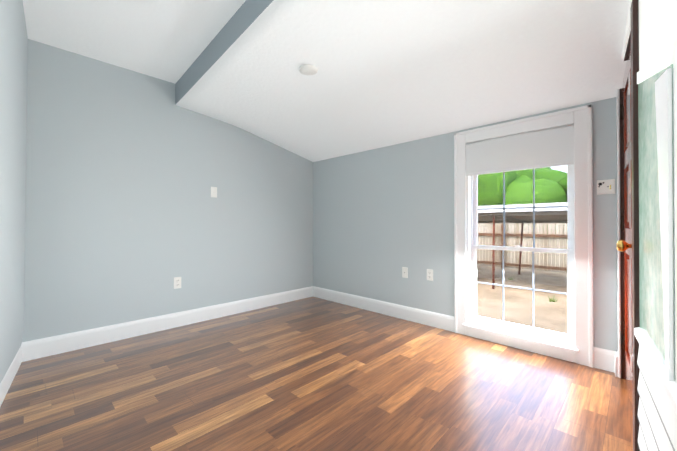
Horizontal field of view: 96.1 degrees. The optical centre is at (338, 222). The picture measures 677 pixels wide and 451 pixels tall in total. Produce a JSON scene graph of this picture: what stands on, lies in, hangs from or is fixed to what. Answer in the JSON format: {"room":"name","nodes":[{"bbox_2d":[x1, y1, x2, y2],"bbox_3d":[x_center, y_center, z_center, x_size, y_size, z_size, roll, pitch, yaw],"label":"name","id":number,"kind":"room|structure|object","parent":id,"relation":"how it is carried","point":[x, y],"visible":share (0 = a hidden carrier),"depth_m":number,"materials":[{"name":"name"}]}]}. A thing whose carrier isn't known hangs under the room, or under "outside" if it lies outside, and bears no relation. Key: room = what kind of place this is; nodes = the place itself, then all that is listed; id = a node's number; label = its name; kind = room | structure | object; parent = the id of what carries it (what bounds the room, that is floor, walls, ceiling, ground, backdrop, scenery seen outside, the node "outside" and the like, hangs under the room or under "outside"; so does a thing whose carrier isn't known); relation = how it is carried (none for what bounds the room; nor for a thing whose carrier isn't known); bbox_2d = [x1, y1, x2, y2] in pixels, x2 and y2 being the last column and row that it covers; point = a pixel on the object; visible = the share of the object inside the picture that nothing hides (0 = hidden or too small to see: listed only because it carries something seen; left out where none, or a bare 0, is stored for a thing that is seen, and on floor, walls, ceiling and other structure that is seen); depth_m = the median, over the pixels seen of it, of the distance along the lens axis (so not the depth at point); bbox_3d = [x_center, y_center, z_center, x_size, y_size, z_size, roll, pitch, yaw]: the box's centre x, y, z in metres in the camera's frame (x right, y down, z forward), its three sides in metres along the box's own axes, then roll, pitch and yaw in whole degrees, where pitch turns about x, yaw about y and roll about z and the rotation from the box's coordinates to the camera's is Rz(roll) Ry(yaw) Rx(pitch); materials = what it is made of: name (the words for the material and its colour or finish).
{"room":"empty room","nodes":[
{"label":"empty room","id":0,"kind":"room"},
{"bbox_2d":[0,0,27,382],"bbox_3d":[-1.280,-0.325,0.823,4.500,2.750,0.658,0,0,44],"label":"wall","id":1,"kind":"structure","parent":0,"point":[13,78],"depth_m":1.65,"materials":[{"name":"grey paint"}]},
{"bbox_2d":[0,347,21,406],"bbox_3d":[-1.300,0.978,0.959,0.017,0.145,3.450,0,0,-40],"label":"baseboard","id":2,"kind":"structure","parent":1,"relation":"attached to","point":[8,378],"depth_m":1.96,"materials":[{"name":"white wood"}]},
{"bbox_2d":[23,0,245,83],"bbox_3d":[-0.296,-1.555,1.734,4.150,0.280,4.050,0,0,44],"label":"ceiling","id":3,"kind":"structure","parent":0,"point":[168,40],"depth_m":2.22,"materials":[{"name":"white paint"}]},
{"bbox_2d":[22,39,312,341],"bbox_3d":[-1.730,-0.312,3.121,0.150,2.750,4.050,0,0,44],"label":"wall","id":4,"kind":"structure","parent":0,"point":[129,218],"depth_m":2.87,"materials":[{"name":"grey paint"}]},
{"bbox_2d":[21,286,312,361],"bbox_3d":[-1.385,0.992,3.349,0.017,0.145,2.930,0,0,44],"label":"baseboard","id":5,"kind":"structure","parent":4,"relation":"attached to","point":[45,347],"depth_m":2.88,"materials":[{"name":"white wood"}]},
{"bbox_2d":[174,277,180,288],"bbox_3d":[-1.639,0.618,3.096,0.008,0.116,0.072,0,0,44],"label":"outlet","id":6,"kind":"object","parent":4,"relation":"attached to","point":[177,282],"visible":1,"depth_m":3.09,"materials":[{"name":"white plastic"}]},
{"bbox_2d":[211,187,216,197],"bbox_3d":[-1.376,-0.331,3.365,0.017,0.116,0.072,0,0,44],"label":"light switch","id":7,"kind":"object","parent":4,"relation":"attached to","point":[213,191],"visible":1,"depth_m":3.37,"materials":[{"name":"white plastic"}]},
{"bbox_2d":[0,297,632,450],"bbox_3d":[-0.298,1.116,1.824,4.300,0.120,4.200,0,0,44],"label":"floor","id":8,"kind":"structure","parent":0,"point":[312,374],"depth_m":1.87,"materials":[{"name":"brown wood"}]},
{"bbox_2d":[175,0,629,161],"bbox_3d":[0.351,-1.142,2.397,4.150,0.599,2.227,0,0,44],"label":"ceiling","id":9,"kind":"structure","parent":0,"point":[391,72],"depth_m":2.15,"materials":[{"name":"white paint"}]},
{"bbox_2d":[299,64,317,74],"bbox_3d":[-0.229,-1.162,2.329,0.144,0.034,0.144,0,0,44],"label":"smoke detector","id":10,"kind":"object","parent":9,"relation":"attached to","point":[308,69],"visible":1,"depth_m":2.30,"materials":[{"name":"white plastic"}]},
{"bbox_2d":[313,97,617,351],"bbox_3d":[0.884,-0.311,3.299,3.650,2.750,0.150,0,0,44],"label":"wall","id":11,"kind":"structure","parent":0,"point":[382,216],"depth_m":3.31,"materials":[{"name":"grey paint"}]},
{"bbox_2d":[313,286,453,331],"bbox_3d":[0.387,0.994,3.658,2.093,0.145,0.017,0,0,44],"label":"baseboard","id":12,"kind":"structure","parent":11,"relation":"attached to","point":[434,319],"depth_m":3.45,"materials":[{"name":"white wood"}]},
{"bbox_2d":[402,267,407,277],"bbox_3d":[0.728,0.553,3.334,0.072,0.116,0.010,0,0,44],"label":"jack","id":13,"kind":"object","parent":11,"relation":"attached to","point":[404,272],"visible":1,"depth_m":3.33,"materials":[{"name":"white plastic"}]},
{"bbox_2d":[427,269,432,280],"bbox_3d":[0.940,0.543,3.129,0.072,0.116,0.008,0,0,44],"label":"outlet","id":14,"kind":"object","parent":11,"relation":"attached to","point":[429,274],"visible":1,"depth_m":3.12,"materials":[{"name":"white plastic"}]},
{"bbox_2d":[462,323,578,352],"bbox_3d":[1.506,0.964,2.590,0.860,0.024,0.108,0,0,44],"label":"window sill","id":15,"kind":"structure","parent":11,"relation":"attached to","point":[537,341],"depth_m":2.51,"materials":[{"name":"white wood"}]},
{"bbox_2d":[454,104,592,367],"bbox_3d":[1.542,0.102,2.632,1.024,1.917,0.184,0,0,44],"label":"window","id":16,"kind":"structure","parent":11,"relation":"in","point":[473,246],"depth_m":2.57,"materials":[{"name":"white wood"}]},
{"bbox_2d":[466,124,573,175],"bbox_3d":[1.497,-0.589,2.590,0.808,0.308,0.031,0,0,44],"label":"window shade","id":17,"kind":"object","parent":16,"relation":"attached to","point":[550,147],"visible":1,"depth_m":2.54,"materials":[{"name":"fabric"}]},
{"bbox_2d":[593,347,615,372],"bbox_3d":[1.908,0.985,2.179,0.150,0.145,0.017,0,0,44],"label":"baseboard","id":18,"kind":"structure","parent":11,"relation":"attached to","point":[603,359],"depth_m":2.18,"materials":[{"name":"white wood"}]},
{"bbox_2d":[597,179,614,194],"bbox_3d":[1.917,-0.252,2.180,0.100,0.105,0.014,0,0,44],"label":"thermostat","id":19,"kind":"object","parent":11,"relation":"attached to","point":[606,186],"visible":1,"depth_m":2.18,"materials":[{"name":"white plastic"}]},
{"bbox_2d":[624,0,676,450],"bbox_3d":[1.036,-0.326,0.641,0.467,2.750,4.001,0,0,39],"label":"wall","id":20,"kind":"structure","parent":0,"point":[657,417],"depth_m":0.97,"materials":[{"name":"white paint"}]},
{"bbox_2d":[615,352,618,376],"bbox_3d":[1.928,0.985,2.109,0.017,0.145,0.086,0,0,39],"label":"baseboard","id":21,"kind":"structure","parent":20,"relation":"attached to","point":[616,365],"depth_m":2.08,"materials":[{"name":"white wood"}]},
{"bbox_2d":[616,47,632,413],"bbox_3d":[1.661,0.043,1.700,0.202,2.007,0.895,0,0,39],"label":"door","id":22,"kind":"structure","parent":20,"relation":"in","point":[624,245],"depth_m":1.86,"materials":[{"name":"brown wood"}]},
{"bbox_2d":[616,0,639,450],"bbox_3d":[1.682,-0.008,1.677,0.169,2.125,1.065,0,0,39],"label":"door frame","id":23,"kind":"structure","parent":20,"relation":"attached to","point":[632,30],"depth_m":1.34,"materials":[{"name":"white"}]},
{"bbox_2d":[634,327,676,414],"bbox_3d":[1.000,0.441,0.958,0.020,0.083,0.892,0,0,39],"label":"window sill","id":24,"kind":"structure","parent":20,"relation":"attached to","point":[659,370],"depth_m":0.90,"materials":[{"name":"white wood"}]},
{"bbox_2d":[637,45,675,380],"bbox_3d":[1.078,-0.091,1.050,0.012,1.105,0.657,0,0,39],"label":"window","id":25,"kind":"structure","parent":20,"relation":"in","point":[655,79],"depth_m":0.94,"materials":[{"name":"white glass"}]},
{"bbox_2d":[676,0,676,118],"bbox_3d":[0.616,-0.177,0.499,0.030,2.450,0.350,0,0,39],"label":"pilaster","id":26,"kind":"object","parent":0,"point":[676,59],"depth_m":0.64,"materials":[{"name":"white paint"}]},
{"label":"outside","id":27,"kind":"structure","parent":0,"visible":0},
{"bbox_2d":[477,231,567,332],"bbox_3d":[25.882,1.810,27.811,85.000,0.200,69.830,0,0,44],"label":"ground","id":28,"kind":"structure","parent":27,"point":[514,293],"depth_m":6.47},
{"bbox_2d":[492,216,494,288],"bbox_3d":[3.691,0.745,7.237,0.065,1.785,0.052,0,0,44],"label":"post","id":29,"kind":"object","parent":28,"relation":"on","point":[493,255],"depth_m":7.22,"materials":[{"name":"brown wood"}]},
{"bbox_2d":[478,202,567,222],"bbox_3d":[4.153,-0.176,8.704,18.500,0.415,3.040,0,0,44],"label":"carport roof","id":30,"kind":"structure","parent":29,"relation":"on","point":[523,214],"depth_m":7.20,"materials":[{"name":"silver metal"}]},
{"bbox_2d":[478,171,516,205],"bbox_3d":[14.051,-2.727,33.537,12.207,9.159,9.006,0,0,44],"label":"tree","id":31,"kind":"object","parent":28,"relation":"on","point":[496,186],"depth_m":29.00,"materials":[{"name":"green plant"}]},
{"bbox_2d":[518,223,523,274],"bbox_3d":[5.559,0.842,9.270,0.149,1.618,0.052,0,0,44],"label":"post","id":32,"kind":"object","parent":28,"relation":"on","point":[522,223],"depth_m":9.25,"materials":[{"name":"brown wood"}]},
{"bbox_2d":[477,223,567,272],"bbox_3d":[5.367,0.815,11.023,19.000,1.690,0.145,0,0,44],"label":"fence","id":33,"kind":"object","parent":28,"relation":"on","point":[524,253],"depth_m":10.20,"materials":[{"name":"beige wood"}]},
{"bbox_2d":[479,175,567,231],"bbox_3d":[18.476,-1.431,30.134,8.300,6.536,7.296,0,0,44],"label":"tree","id":34,"kind":"object","parent":28,"relation":"on","point":[536,193],"depth_m":27.31,"materials":[{"name":"green plant"}]},
{"bbox_2d":[516,168,565,182],"bbox_3d":[18.558,-2.944,33.190,12.098,9.591,9.857,0,0,44],"label":"tree","id":35,"kind":"object","parent":28,"relation":"on","point":[547,172],"depth_m":29.99,"materials":[{"name":"green plant"}]},
{"bbox_2d":[558,177,566,194],"bbox_3d":[24.335,-1.888,25.186,10.200,7.388,8.411,0,0,44],"label":"tree","id":36,"kind":"object","parent":28,"relation":"on","point":[565,185],"depth_m":27.36,"materials":[{"name":"green plant"}]}
]}

